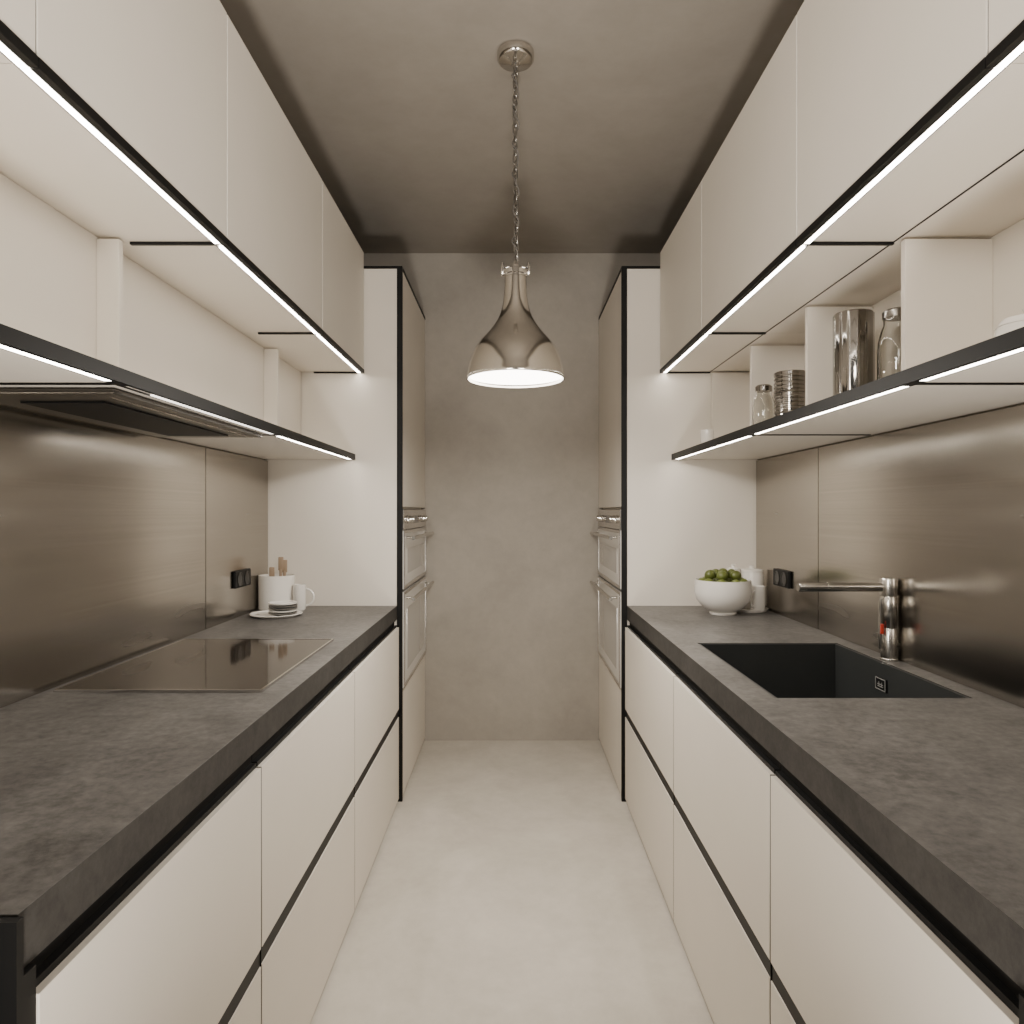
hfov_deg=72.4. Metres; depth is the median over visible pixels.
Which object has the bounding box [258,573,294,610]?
utensil crock
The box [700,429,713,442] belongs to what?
cup
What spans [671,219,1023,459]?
wall shelf
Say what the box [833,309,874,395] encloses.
steel canister
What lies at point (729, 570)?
lime
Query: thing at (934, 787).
countertop
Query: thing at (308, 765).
base cabinet
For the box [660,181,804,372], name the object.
upper cabinet
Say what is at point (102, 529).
backsplash panel
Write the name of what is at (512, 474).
wall
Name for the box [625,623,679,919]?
base cabinet
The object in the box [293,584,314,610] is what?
mug
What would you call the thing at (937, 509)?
backsplash panel
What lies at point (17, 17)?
upper cabinet
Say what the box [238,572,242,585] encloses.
socket
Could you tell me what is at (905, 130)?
upper cabinet
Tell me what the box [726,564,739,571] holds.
canister
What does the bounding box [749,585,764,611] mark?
mug
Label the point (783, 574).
socket
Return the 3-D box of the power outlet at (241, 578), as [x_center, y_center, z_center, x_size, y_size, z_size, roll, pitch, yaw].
[-1.137,0.280,2.955,0.014,0.072,0.170,0,0,0]
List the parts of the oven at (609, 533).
knob, door frame, door, control panel, knob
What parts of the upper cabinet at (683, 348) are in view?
door, trim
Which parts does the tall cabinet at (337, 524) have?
panel, frame, drawer, door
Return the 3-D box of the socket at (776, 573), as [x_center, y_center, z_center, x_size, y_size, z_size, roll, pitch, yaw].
[1.131,0.280,2.993,0.002,0.058,0.058,0,0,0]
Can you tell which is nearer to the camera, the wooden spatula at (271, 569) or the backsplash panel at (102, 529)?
the backsplash panel at (102, 529)
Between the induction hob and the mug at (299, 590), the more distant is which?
the mug at (299, 590)
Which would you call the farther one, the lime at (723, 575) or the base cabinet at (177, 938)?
the lime at (723, 575)
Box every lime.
[704,570,714,579]
[716,571,727,579]
[728,569,734,577]
[730,570,740,579]
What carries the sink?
in the countertop at (934, 787)
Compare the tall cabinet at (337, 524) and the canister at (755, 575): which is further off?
the tall cabinet at (337, 524)
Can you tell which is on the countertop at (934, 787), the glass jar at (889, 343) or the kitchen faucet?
the kitchen faucet
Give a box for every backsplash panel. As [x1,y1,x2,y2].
[0,405,204,707]
[205,448,267,628]
[756,448,818,628]
[819,405,1023,707]
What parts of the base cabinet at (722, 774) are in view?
drawer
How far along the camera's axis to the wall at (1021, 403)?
2.02 m
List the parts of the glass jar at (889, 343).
lid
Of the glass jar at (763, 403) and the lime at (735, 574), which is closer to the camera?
the glass jar at (763, 403)
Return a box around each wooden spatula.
[269,567,274,575]
[278,557,283,575]
[282,560,286,575]
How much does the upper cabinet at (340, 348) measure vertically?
0.566 m
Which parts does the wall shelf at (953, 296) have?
trim, panel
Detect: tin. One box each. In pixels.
[774,370,804,393]
[774,391,804,414]
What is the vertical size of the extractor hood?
0.014 m
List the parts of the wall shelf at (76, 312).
trim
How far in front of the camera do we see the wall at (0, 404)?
2.34 m
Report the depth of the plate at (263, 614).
2.93 m
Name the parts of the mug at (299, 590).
handle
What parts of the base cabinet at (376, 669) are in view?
drawer, drawer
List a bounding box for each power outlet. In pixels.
[233,568,250,588]
[773,568,790,588]
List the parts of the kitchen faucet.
spout, lever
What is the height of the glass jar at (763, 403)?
0.200 m
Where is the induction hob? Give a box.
[53,639,333,691]
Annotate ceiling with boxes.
[220,0,803,252]
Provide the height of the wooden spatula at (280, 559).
0.218 m
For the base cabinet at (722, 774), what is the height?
0.854 m
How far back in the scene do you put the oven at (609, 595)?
3.62 m
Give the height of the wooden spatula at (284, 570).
0.205 m
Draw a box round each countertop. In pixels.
[0,606,396,966]
[627,606,1023,989]
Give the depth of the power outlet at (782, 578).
2.93 m
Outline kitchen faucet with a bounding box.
[796,577,897,661]
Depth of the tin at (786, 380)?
2.42 m
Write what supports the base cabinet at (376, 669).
on the floor
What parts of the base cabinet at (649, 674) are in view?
drawer, drawer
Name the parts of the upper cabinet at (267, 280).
trim, door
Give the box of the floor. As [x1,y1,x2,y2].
[310,740,713,1023]
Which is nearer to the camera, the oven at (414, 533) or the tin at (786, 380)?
the tin at (786, 380)
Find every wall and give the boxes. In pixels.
[0,404,265,459]
[364,253,659,739]
[758,403,1023,459]
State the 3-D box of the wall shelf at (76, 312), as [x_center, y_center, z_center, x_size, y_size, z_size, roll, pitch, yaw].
[-0.947,-0.450,1.842,0.423,0.412,2.884,0,0,0]
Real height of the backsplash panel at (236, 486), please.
0.679 m
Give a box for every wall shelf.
[0,173,354,459]
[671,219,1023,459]
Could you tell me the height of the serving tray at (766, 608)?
0.013 m
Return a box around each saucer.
[268,600,297,605]
[268,603,297,608]
[268,606,297,610]
[268,608,297,613]
[268,611,297,615]
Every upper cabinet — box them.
[0,0,37,67]
[0,0,227,245]
[123,15,322,334]
[243,181,363,372]
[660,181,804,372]
[701,15,900,334]
[796,0,1023,245]
[986,0,1023,67]
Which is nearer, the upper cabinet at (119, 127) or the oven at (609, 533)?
the upper cabinet at (119, 127)
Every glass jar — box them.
[752,384,773,424]
[877,307,900,379]
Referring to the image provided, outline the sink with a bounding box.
[699,644,968,697]
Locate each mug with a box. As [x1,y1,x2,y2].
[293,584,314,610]
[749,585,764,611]
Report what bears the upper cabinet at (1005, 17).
attached to the wall at (1021, 403)
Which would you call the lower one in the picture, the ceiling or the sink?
the sink
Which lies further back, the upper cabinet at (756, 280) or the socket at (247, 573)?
the socket at (247, 573)
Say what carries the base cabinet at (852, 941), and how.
on the floor
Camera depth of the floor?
2.42 m
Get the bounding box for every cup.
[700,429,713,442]
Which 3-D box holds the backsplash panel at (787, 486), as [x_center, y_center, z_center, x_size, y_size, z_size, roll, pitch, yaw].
[1.152,0.100,2.952,0.014,0.679,0.664,0,0,0]
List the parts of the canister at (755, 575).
lid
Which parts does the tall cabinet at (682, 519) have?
drawer, door, frame, panel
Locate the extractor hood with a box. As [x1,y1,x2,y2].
[0,389,261,437]
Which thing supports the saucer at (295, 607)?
on the saucer at (296, 609)
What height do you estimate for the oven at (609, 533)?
0.382 m
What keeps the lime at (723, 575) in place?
in the fruit bowl at (720, 598)
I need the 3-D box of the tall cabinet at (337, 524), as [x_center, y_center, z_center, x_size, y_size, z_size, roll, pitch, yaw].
[-0.837,0.102,3.725,0.643,2.515,0.879,0,0,0]
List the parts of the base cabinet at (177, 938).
cabinet end panel, drawer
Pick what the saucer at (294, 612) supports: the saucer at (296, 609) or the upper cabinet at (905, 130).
the saucer at (296, 609)
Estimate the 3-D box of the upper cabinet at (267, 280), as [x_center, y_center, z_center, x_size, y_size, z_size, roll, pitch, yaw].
[-0.925,-0.933,2.139,0.465,0.566,0.855,0,0,0]
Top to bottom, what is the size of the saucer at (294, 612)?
0.014 m
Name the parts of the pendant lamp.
cord, chain, lamp shade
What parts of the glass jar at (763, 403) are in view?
lid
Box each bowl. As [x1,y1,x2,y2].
[694,578,751,615]
[994,309,1023,336]
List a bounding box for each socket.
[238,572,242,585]
[245,571,249,583]
[774,571,778,583]
[781,572,785,585]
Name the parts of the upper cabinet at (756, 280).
door, trim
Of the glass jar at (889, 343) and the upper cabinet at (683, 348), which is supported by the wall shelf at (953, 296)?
the glass jar at (889, 343)
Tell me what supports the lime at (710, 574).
in the fruit bowl at (720, 598)
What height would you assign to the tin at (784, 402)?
0.073 m
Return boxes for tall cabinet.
[266,266,424,801]
[599,266,757,801]
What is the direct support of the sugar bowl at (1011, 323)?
on the wall shelf at (953, 296)
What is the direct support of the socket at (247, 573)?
attached to the power outlet at (241, 578)
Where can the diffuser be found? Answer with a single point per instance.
(479, 377)
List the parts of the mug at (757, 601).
handle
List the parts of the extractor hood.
trim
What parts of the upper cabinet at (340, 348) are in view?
trim, door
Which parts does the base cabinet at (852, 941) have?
drawer, cabinet end panel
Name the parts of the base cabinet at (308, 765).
drawer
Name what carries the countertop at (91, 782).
on the base cabinet at (376, 669)
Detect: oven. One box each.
[403,509,433,588]
[403,576,433,687]
[590,509,620,588]
[590,576,620,687]
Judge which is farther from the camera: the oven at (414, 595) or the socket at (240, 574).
the oven at (414, 595)
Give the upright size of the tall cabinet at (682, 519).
2.515 m
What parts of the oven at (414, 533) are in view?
knob, door, control panel, door frame, knob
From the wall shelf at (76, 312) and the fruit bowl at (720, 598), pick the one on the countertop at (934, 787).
the fruit bowl at (720, 598)
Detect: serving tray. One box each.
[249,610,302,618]
[737,607,768,612]
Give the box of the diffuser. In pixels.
[469,370,561,384]
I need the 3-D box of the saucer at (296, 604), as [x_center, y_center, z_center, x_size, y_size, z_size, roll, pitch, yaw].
[-0.965,0.397,2.950,0.118,0.014,0.118,0,0,0]
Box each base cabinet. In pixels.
[0,756,261,1023]
[251,666,354,1023]
[348,623,398,907]
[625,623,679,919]
[674,670,780,1023]
[770,764,1023,1023]
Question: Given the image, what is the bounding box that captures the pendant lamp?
[467,40,564,387]
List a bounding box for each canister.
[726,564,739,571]
[740,565,762,609]
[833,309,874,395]
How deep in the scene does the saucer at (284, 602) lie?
2.97 m

